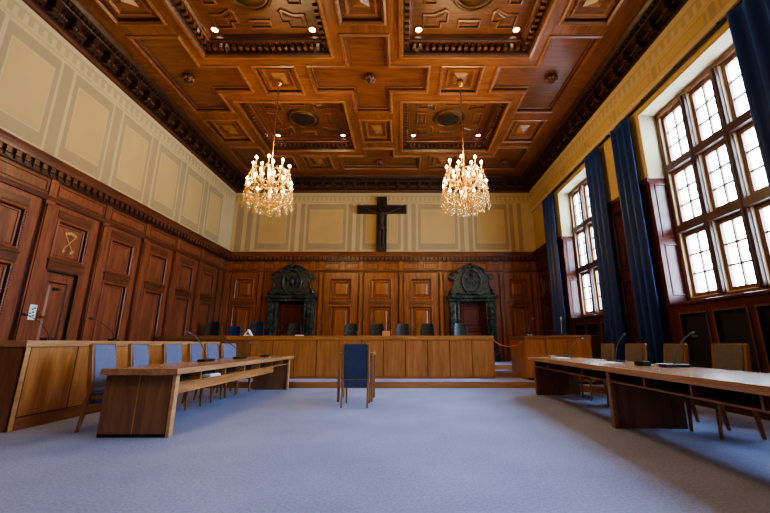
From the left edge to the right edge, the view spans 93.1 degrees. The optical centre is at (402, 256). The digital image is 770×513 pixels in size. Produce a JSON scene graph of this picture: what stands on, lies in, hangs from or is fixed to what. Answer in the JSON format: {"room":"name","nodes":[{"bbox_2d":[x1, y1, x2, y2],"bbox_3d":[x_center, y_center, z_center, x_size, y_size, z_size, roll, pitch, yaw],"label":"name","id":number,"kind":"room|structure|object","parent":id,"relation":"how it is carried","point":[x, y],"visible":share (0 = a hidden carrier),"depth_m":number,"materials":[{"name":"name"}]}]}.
{"room":"courtroom","nodes":[
{"label":"courtroom","id":0,"kind":"room"},
{"bbox_2d":[0,0,235,340],"bbox_3d":[-6.510,-1.457,5.102,0.580,7.200,17.250,0,-13,0],"label":"wall","id":1,"kind":"structure","parent":0,"point":[94,190],"depth_m":7.50,"materials":[{"name":"paint"}]},
{"bbox_2d":[27,304,37,319],"bbox_3d":[-6.387,0.957,6.259,0.026,0.260,0.150,0,-13,0],"label":"switch panel","id":2,"kind":"object","parent":1,"relation":"attached to","point":[32,311],"visible":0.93,"depth_m":6.27,"materials":[{"name":"white plastic"}]},
{"bbox_2d":[31,270,75,340],"bbox_3d":[-6.435,1.413,6.602,0.090,2.270,0.650,0,-13,0],"label":"door","id":3,"kind":"structure","parent":1,"relation":"in","point":[54,304],"depth_m":6.75,"materials":[{"name":"brown wood"}]},
{"bbox_2d":[22,0,687,192],"bbox_3d":[-0.750,-4.824,5.801,11.400,0.875,17.050,0,-13,0],"label":"ceiling","id":4,"kind":"structure","parent":0,"point":[365,75],"depth_m":8.49,"materials":[{"name":"brown wood"}]},
{"bbox_2d":[210,26,218,33],"bbox_3d":[-3.970,-4.780,7.677,0.180,0.020,0.180,0,-13,0],"label":"recessed light","id":5,"kind":"object","parent":4,"relation":"in","point":[213,29],"visible":1,"depth_m":7.66,"materials":[{"name":"white metal"}]},
{"bbox_2d":[241,80,293,216],"bbox_3d":[-2.940,-2.510,8.256,1.069,3.330,1.069,0,-13,0],"label":"chandelier","id":6,"kind":"object","parent":4,"relation":"hanging from","point":[269,186],"visible":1,"depth_m":7.90,"materials":[{"name":"gold metal"}]},
{"bbox_2d":[308,26,316,33],"bbox_3d":[-1.910,-4.780,7.677,0.180,0.020,0.180,0,-13,0],"label":"recessed light","id":7,"kind":"object","parent":4,"relation":"in","point":[312,29],"visible":1,"depth_m":7.67,"materials":[{"name":"white"}]},
{"bbox_2d":[414,26,422,33],"bbox_3d":[0.330,-4.780,7.677,0.180,0.020,0.180,0,-13,0],"label":"recessed light","id":8,"kind":"object","parent":4,"relation":"in","point":[418,29],"visible":1,"depth_m":7.67,"materials":[{"name":"white"}]},
{"bbox_2d":[441,80,490,216],"bbox_3d":[1.360,-2.510,8.256,1.069,3.330,1.069,11,-17,-38],"label":"chandelier","id":9,"kind":"object","parent":4,"relation":"hanging from","point":[464,199],"visible":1,"depth_m":7.90,"materials":[{"name":"gold metal"}]},
{"bbox_2d":[512,26,520,33],"bbox_3d":[2.390,-4.780,7.677,0.180,0.020,0.180,0,-13,0],"label":"recessed light","id":10,"kind":"object","parent":4,"relation":"in","point":[516,29],"visible":1,"depth_m":7.67,"materials":[{"name":"white"}]},
{"bbox_2d":[220,193,542,360],"bbox_3d":[-0.725,0.503,13.331,11.850,7.200,0.530,0,-13,0],"label":"wall","id":11,"kind":"structure","parent":0,"point":[324,234],"depth_m":13.25,"materials":[{"name":"paint"}]},
{"bbox_2d":[277,302,303,335],"bbox_3d":[-3.940,2.610,12.809,1.000,2.060,0.070,0,-13,0],"label":"door","id":12,"kind":"structure","parent":11,"relation":"in","point":[289,312],"depth_m":12.95,"materials":[{"name":"brown wood"}]},
{"bbox_2d":[265,262,316,335],"bbox_3d":[-3.940,1.893,12.745,1.800,3.420,0.310,0,-13,0],"label":"doorway","id":13,"kind":"structure","parent":11,"relation":"in","point":[292,283],"depth_m":12.80,"materials":[{"name":"green stone"}]},
{"bbox_2d":[357,197,405,251],"bbox_3d":[-0.790,-1.234,13.461,1.840,2.130,0.342,0,-13,0],"label":"crucifix","id":14,"kind":"object","parent":11,"relation":"on","point":[381,209],"visible":1,"depth_m":13.55,"materials":[{"name":"brown wood"}]},
{"bbox_2d":[459,302,485,335],"bbox_3d":[2.430,2.610,12.809,1.000,2.060,0.070,0,-13,0],"label":"door","id":15,"kind":"structure","parent":11,"relation":"in","point":[472,314],"depth_m":12.93,"materials":[{"name":"brown wood"}]},
{"bbox_2d":[446,262,500,361],"bbox_3d":[2.430,1.892,12.740,1.800,3.420,0.320,0,-13,0],"label":"doorway","id":16,"kind":"structure","parent":11,"relation":"in","point":[471,283],"depth_m":12.80,"materials":[{"name":"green stone"}]},
{"bbox_2d":[0,388,769,512],"bbox_3d":[-0.500,2.113,4.123,12.400,0.200,17.600,0,-13,0],"label":"floor","id":17,"kind":"structure","parent":0,"point":[292,450],"depth_m":3.25,"materials":[{"name":"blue carpet"}]},
{"bbox_2d":[74,343,116,432],"bbox_3d":[-3.561,1.595,4.532,0.522,0.997,0.454,1,-13,-6],"label":"chair","id":18,"kind":"object","parent":17,"relation":"on","point":[101,355],"visible":0.49,"depth_m":4.39,"materials":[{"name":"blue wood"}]},
{"bbox_2d":[0,340,219,431],"bbox_3d":[-4.930,2.069,6.610,0.780,1.032,4.780,0,-13,0],"label":"desk","id":19,"kind":"object","parent":17,"relation":"on","point":[42,381],"visible":0.43,"depth_m":4.66,"materials":[{"name":"brown wood"}]},
{"bbox_2d":[21,313,56,339],"bbox_3d":[-4.809,0.933,4.814,0.107,0.344,0.446,-1,-13,3],"label":"microphone","id":20,"kind":"object","parent":19,"relation":"on","point":[23,314],"visible":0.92,"depth_m":4.86,"materials":[{"name":"black plastic"}]},
{"bbox_2d":[89,317,119,340],"bbox_3d":[-4.809,1.176,5.872,0.105,0.361,0.575,-1,-13,2],"label":"microphone","id":21,"kind":"object","parent":19,"relation":"on","point":[91,318],"visible":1,"depth_m":5.97,"materials":[{"name":"black plastic"}]},
{"bbox_2d":[0,340,219,346],"bbox_3d":[-4.930,1.606,6.721,0.780,0.080,4.780,0,-13,0],"label":"countertop","id":22,"kind":"structure","parent":19,"relation":"on","point":[3,343],"depth_m":4.90,"materials":[{"name":"brown wood"}]},
{"bbox_2d":[127,343,148,366],"bbox_3d":[-3.561,1.744,5.155,0.522,0.997,0.454,2,-13,-7],"label":"chair","id":23,"kind":"object","parent":17,"relation":"on","point":[138,353],"visible":0.32,"depth_m":5.14,"materials":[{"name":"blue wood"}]},
{"bbox_2d":[161,343,202,410],"bbox_3d":[-3.561,1.915,5.877,0.522,0.997,0.454,-1,-13,3],"label":"chair","id":24,"kind":"object","parent":17,"relation":"on","point":[171,352],"visible":0.34,"depth_m":5.91,"materials":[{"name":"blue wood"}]},
{"bbox_2d":[96,356,293,437],"bbox_3d":[-2.917,2.108,6.103,0.855,0.723,4.430,0,-13,0],"label":"desk","id":25,"kind":"object","parent":17,"relation":"on","point":[138,401],"visible":0.99,"depth_m":4.07,"materials":[{"name":"brown wood"}]},
{"bbox_2d":[187,332,214,361],"bbox_3d":[-3.170,1.409,5.708,0.321,0.450,0.341,0,-13,0],"label":"microphone","id":26,"kind":"object","parent":25,"relation":"on","point":[189,333],"visible":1,"depth_m":5.63,"materials":[{"name":"black plastic"}]},
{"bbox_2d":[202,373,220,376],"bbox_3d":[-2.640,1.627,5.009,0.130,0.030,0.280,0,-13,0],"label":"paper stack","id":27,"kind":"object","parent":25,"relation":"on","point":[208,374],"visible":0.93,"depth_m":4.90,"materials":[{"name":"white paper"}]},
{"bbox_2d":[179,363,288,383],"bbox_3d":[-2.730,1.927,6.161,0.340,0.017,4.140,0,-13,0],"label":"shelf","id":28,"kind":"object","parent":25,"relation":"attached to","point":[250,369],"depth_m":5.60,"materials":[{"name":"brown wood"}]},
{"bbox_2d":[224,341,246,358],"bbox_3d":[-3.165,1.720,6.735,0.450,0.322,0.300,0,-13,0],"label":"microphone","id":29,"kind":"object","parent":25,"relation":"on","point":[238,357],"visible":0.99,"depth_m":6.75,"materials":[{"name":"black plastic"}]},
{"bbox_2d":[248,342,268,356],"bbox_3d":[-3.065,1.969,7.738,0.389,0.303,0.232,0,-13,0],"label":"microphone","id":30,"kind":"object","parent":25,"relation":"on","point":[248,342],"visible":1,"depth_m":7.67,"materials":[{"name":"black plastic"}]},
{"bbox_2d":[181,343,222,403],"bbox_3d":[-3.561,2.075,6.547,0.522,0.997,0.454,1,-13,-4],"label":"chair","id":31,"kind":"object","parent":17,"relation":"on","point":[194,350],"visible":0.41,"depth_m":6.52,"materials":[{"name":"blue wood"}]},
{"bbox_2d":[199,343,236,397],"bbox_3d":[-3.561,2.208,7.102,0.522,0.997,0.454,0,-13,2],"label":"chair","id":32,"kind":"object","parent":17,"relation":"on","point":[212,349],"visible":0.35,"depth_m":7.15,"materials":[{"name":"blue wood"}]},
{"bbox_2d":[216,343,250,393],"bbox_3d":[-3.560,2.356,7.727,0.522,0.997,0.454,-3,-14,14],"label":"chair","id":33,"kind":"object","parent":17,"relation":"on","point":[227,350],"visible":0.42,"depth_m":7.77,"materials":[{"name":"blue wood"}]},
{"bbox_2d":[157,336,495,378],"bbox_3d":[-1.960,2.659,9.410,8.520,1.182,0.640,0,-13,0],"label":"bench","id":34,"kind":"object","parent":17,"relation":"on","point":[315,357],"visible":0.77,"depth_m":9.15,"materials":[{"name":"brown wood"}]},
{"bbox_2d":[243,330,252,335],"bbox_3d":[-4.050,2.001,9.546,0.220,0.160,0.140,0,-13,0],"label":"folder","id":35,"kind":"object","parent":34,"relation":"on","point":[247,331],"visible":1,"depth_m":9.50,"materials":[{"name":"white paper"}]},
{"bbox_2d":[157,336,493,339],"bbox_3d":[-1.960,2.135,9.535,8.520,0.105,0.640,0,-13,0],"label":"countertop","id":36,"kind":"structure","parent":34,"relation":"on","point":[159,337],"depth_m":9.22,"materials":[{"name":"brown wood"}]},
{"bbox_2d":[382,331,389,335],"bbox_3d":[-0.440,2.018,9.542,0.208,0.125,0.128,0,-13,0],"label":"wooden box","id":37,"kind":"object","parent":34,"relation":"on","point":[384,333],"visible":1,"depth_m":9.48,"materials":[{"name":"brown wood"}]},
{"bbox_2d":[494,340,520,346],"bbox_3d":[2.636,2.197,9.165,0.686,0.176,0.028,-6,-14,22],"label":"rope","id":38,"kind":"object","parent":34,"relation":"hanging from","point":[494,340],"visible":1,"depth_m":9.15,"materials":[{"name":"red fabric"}]},
{"bbox_2d":[340,343,370,407],"bbox_3d":[-0.772,1.968,6.099,0.454,0.997,0.522,0,-13,0],"label":"chair","id":39,"kind":"object","parent":17,"relation":"on","point":[355,356],"visible":1,"depth_m":5.93,"materials":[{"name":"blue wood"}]},
{"bbox_2d":[337,352,375,401],"bbox_3d":[-0.845,2.202,6.733,0.630,0.834,0.600,0,-13,0],"label":"table","id":40,"kind":"object","parent":17,"relation":"on","point":[372,354],"visible":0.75,"depth_m":6.50,"materials":[{"name":"brown wood"}]},
{"bbox_2d":[206,361,605,393],"bbox_3d":[-0.745,3.163,9.830,11.170,0.398,5.270,0,-13,0],"label":"stepped platform","id":41,"kind":"object","parent":17,"relation":"on","point":[505,377],"visible":0.17,"depth_m":8.34,"materials":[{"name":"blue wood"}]},
{"bbox_2d":[203,322,220,335],"bbox_3d":[-5.890,2.592,11.010,0.638,1.253,0.688,2,-14,-10],"label":"office chair","id":42,"kind":"object","parent":41,"relation":"on","point":[211,328],"visible":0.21,"depth_m":11.32,"materials":[{"name":"black leather"}]},
{"bbox_2d":[227,326,240,335],"bbox_3d":[-5.271,2.668,11.037,0.575,1.119,0.619,-2,-14,8],"label":"office chair","id":43,"kind":"object","parent":41,"relation":"on","point":[233,330],"visible":0.23,"depth_m":11.34,"materials":[{"name":"blue fabric"}]},
{"bbox_2d":[248,322,263,335],"bbox_3d":[-4.549,2.592,11.011,0.638,1.253,0.688,0,-13,0],"label":"office chair","id":44,"kind":"object","parent":41,"relation":"on","point":[257,328],"visible":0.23,"depth_m":11.34,"materials":[{"name":"black plastic"}]},
{"bbox_2d":[286,323,301,335],"bbox_3d":[-3.349,2.597,10.907,0.607,1.197,0.688,0,-13,0],"label":"office chair","id":45,"kind":"object","parent":41,"relation":"on","point":[293,329],"visible":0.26,"depth_m":11.23,"materials":[{"name":"black leather"}]},
{"bbox_2d":[344,323,357,335],"bbox_3d":[-1.583,2.597,10.907,0.607,1.197,0.688,1,-13,-4],"label":"office chair","id":46,"kind":"object","parent":41,"relation":"on","point":[353,327],"visible":0.25,"depth_m":11.24,"materials":[{"name":"black leather"}]},
{"bbox_2d":[370,323,383,335],"bbox_3d":[-0.814,2.596,10.907,0.607,1.197,0.688,-1,-13,5],"label":"office chair","id":47,"kind":"object","parent":41,"relation":"on","point":[376,329],"visible":0.27,"depth_m":11.24,"materials":[{"name":"black leather"}]},
{"bbox_2d":[396,323,409,335],"bbox_3d":[0.008,2.597,10.907,0.607,1.197,0.688,1,-13,-3],"label":"office chair","id":48,"kind":"object","parent":41,"relation":"on","point":[402,329],"visible":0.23,"depth_m":11.23,"materials":[{"name":"black leather"}]},
{"bbox_2d":[420,323,434,335],"bbox_3d":[0.704,2.596,10.905,0.607,1.197,0.688,-3,-14,12],"label":"office chair","id":49,"kind":"object","parent":41,"relation":"on","point":[427,329],"visible":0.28,"depth_m":11.22,"materials":[{"name":"black leather"}]},
{"bbox_2d":[453,323,467,335],"bbox_3d":[1.795,2.597,10.907,0.607,1.197,0.688,1,-13,-6],"label":"office chair","id":50,"kind":"object","parent":41,"relation":"on","point":[459,329],"visible":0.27,"depth_m":11.23,"materials":[{"name":"black leather"}]},
{"bbox_2d":[509,335,602,384],"bbox_3d":[3.528,2.470,8.912,1.118,1.028,2.603,6,-15,-24],"label":"bench","id":51,"kind":"object","parent":41,"relation":"on","point":[549,345],"visible":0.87,"depth_m":8.49,"materials":[{"name":"brown wood"}]},
{"bbox_2d":[509,335,599,338],"bbox_3d":[3.528,2.004,9.023,1.118,0.068,2.603,6,-15,-24],"label":"countertop","id":52,"kind":"structure","parent":51,"relation":"on","point":[548,336],"depth_m":8.42,"materials":[{"name":"brown wood"}]},
{"bbox_2d":[580,343,613,400],"bbox_3d":[3.631,2.133,6.790,0.522,0.997,0.454,-1,-13,5],"label":"chair","id":53,"kind":"object","parent":17,"relation":"on","point":[607,349],"visible":0.39,"depth_m":6.78,"materials":[{"name":"brown wood"}]},
{"bbox_2d":[605,343,647,405],"bbox_3d":[3.631,1.925,5.916,0.522,0.997,0.454,1,-13,-6],"label":"chair","id":54,"kind":"object","parent":17,"relation":"on","point":[633,351],"visible":0.28,"depth_m":5.99,"materials":[{"name":"brown wood"}]},
{"bbox_2d":[528,357,769,428],"bbox_3d":[2.985,1.734,4.532,1.000,0.723,6.100,0,-13,2],"label":"desk","id":55,"kind":"object","parent":17,"relation":"on","point":[651,396],"visible":1,"depth_m":4.40,"materials":[{"name":"brown wood"}]},
{"bbox_2d":[535,366,606,380],"bbox_3d":[2.797,1.891,5.967,0.360,0.017,2.850,0,-13,2],"label":"shelf","id":56,"kind":"object","parent":55,"relation":"attached to","point":[600,376],"depth_m":5.72,"materials":[{"name":"brown wood"}]},
{"bbox_2d":[561,338,583,357],"bbox_3d":[3.314,1.775,7.081,0.435,0.376,0.205,0,-13,0],"label":"microphone","id":57,"kind":"object","parent":55,"relation":"on","point":[581,338],"visible":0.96,"depth_m":7.07,"materials":[{"name":"black plastic"}]},
{"bbox_2d":[607,333,625,362],"bbox_3d":[3.215,1.361,5.433,0.279,0.417,0.245,0,-13,0],"label":"microphone","id":58,"kind":"object","parent":55,"relation":"on","point":[624,334],"visible":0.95,"depth_m":5.41,"materials":[{"name":"black plastic"}]},
{"bbox_2d":[634,361,650,365],"bbox_3d":[3.020,1.346,4.593,0.100,0.057,0.180,0,-13,0],"label":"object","id":59,"kind":"object","parent":55,"relation":"on","point":[640,363],"visible":0.98,"depth_m":4.52,"materials":[{"name":"black plastic"}]},
{"bbox_2d":[659,332,694,366],"bbox_3d":[3.269,1.103,4.335,0.438,0.410,0.120,1,-13,-2],"label":"microphone","id":60,"kind":"object","parent":55,"relation":"on","point":[691,333],"visible":1,"depth_m":4.25,"materials":[{"name":"black plastic"}]},
{"bbox_2d":[611,381,769,413],"bbox_3d":[2.691,1.223,3.163,0.360,0.017,2.700,0,-13,2],"label":"shelf","id":61,"kind":"object","parent":55,"relation":"attached to","point":[731,399],"depth_m":3.15,"materials":[{"name":"brown wood"}]},
{"bbox_2d":[640,377,759,400],"bbox_3d":[2.878,1.169,3.169,0.015,0.125,2.700,0,-13,2],"label":"shelf","id":62,"kind":"object","parent":55,"relation":"attached to","point":[681,385],"depth_m":3.09,"materials":[{"name":"brown wood"}]},
{"bbox_2d":[663,343,699,421],"bbox_3d":[3.631,1.723,5.068,0.522,0.997,0.454,0,-13,2],"label":"chair","id":63,"kind":"object","parent":17,"relation":"on","point":[669,349],"visible":0.3,"depth_m":5.04,"materials":[{"name":"brown wood"}]},
{"bbox_2d":[685,343,766,439],"bbox_3d":[3.631,1.515,4.194,0.522,0.997,0.454,1,-13,-3],"label":"chair","id":64,"kind":"object","parent":17,"relation":"on","point":[726,356],"visible":0.48,"depth_m":4.21,"materials":[{"name":"brown wood"}]},
{"bbox_2d":[529,0,769,372],"bbox_3d":[5.025,-1.457,5.102,0.610,7.200,17.250,0,-13,0],"label":"wall","id":65,"kind":"structure","parent":0,"point":[741,317],"depth_m":7.15,"materials":[{"name":"paint"}]},
{"bbox_2d":[544,135,609,199],"bbox_3d":[4.860,-2.382,10.539,0.080,0.070,4.100,0,-13,0],"label":"rail","id":66,"kind":"object","parent":65,"relation":"attached to","point":[607,136],"visible":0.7,"depth_m":10.26,"materials":[{"name":"black plastic"}]},
{"bbox_2d":[542,193,567,334],"bbox_3d":[4.749,0.604,11.401,0.170,5.250,0.783,0,-13,0],"label":"curtain","id":67,"kind":"object","parent":66,"relation":"hanging from","point":[555,281],"visible":0.71,"depth_m":11.40,"materials":[{"name":"blue fabric"}]},
{"bbox_2d":[584,146,626,359],"bbox_3d":[4.756,0.058,8.550,0.172,5.510,0.691,0,-13,0],"label":"curtain","id":68,"kind":"object","parent":66,"relation":"hanging from","point":[614,326],"visible":0.75,"depth_m":8.53,"materials":[{"name":"blue fabric"}]},
{"bbox_2d":[569,178,602,316],"bbox_3d":[5.258,-0.348,9.972,0.185,3.900,2.240,0,-13,0],"label":"window","id":69,"kind":"structure","parent":65,"relation":"in","point":[589,268],"depth_m":10.51,"materials":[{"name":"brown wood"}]},
{"bbox_2d":[614,0,741,129],"bbox_3d":[4.860,-3.350,6.478,0.080,0.070,3.850,0,-13,0],"label":"rail","id":70,"kind":"object","parent":65,"relation":"attached to","point":[718,24],"visible":0.75,"depth_m":6.28,"materials":[{"name":"black plastic"}]},
{"bbox_2d":[610,117,665,363],"bbox_3d":[4.754,-0.166,7.372,0.176,5.620,0.640,0,-13,0],"label":"curtain","id":71,"kind":"object","parent":70,"relation":"hanging from","point":[646,301],"visible":0.81,"depth_m":7.35,"materials":[{"name":"blue fabric"}]},
{"bbox_2d":[726,0,769,189],"bbox_3d":[4.754,-0.893,4.318,0.176,5.620,0.795,0,-13,0],"label":"curtain","id":72,"kind":"object","parent":70,"relation":"hanging from","point":[749,22],"visible":1,"depth_m":4.89,"materials":[{"name":"blue fabric"}]},
{"bbox_2d":[654,45,769,300],"bbox_3d":[5.258,-1.285,6.042,0.185,3.900,2.240,0,-13,0],"label":"window","id":73,"kind":"structure","parent":65,"relation":"in","point":[750,203],"depth_m":6.06,"materials":[{"name":"brown wood"}]},
{"bbox_2d":[683,397,769,420],"bbox_3d":[4.890,1.943,4.163,0.040,0.150,17.000,0,-13,0],"label":"baseboard","id":74,"kind":"structure","parent":65,"relation":"attached to","point":[766,416],"depth_m":5.32,"materials":[{"name":"brown wood"}]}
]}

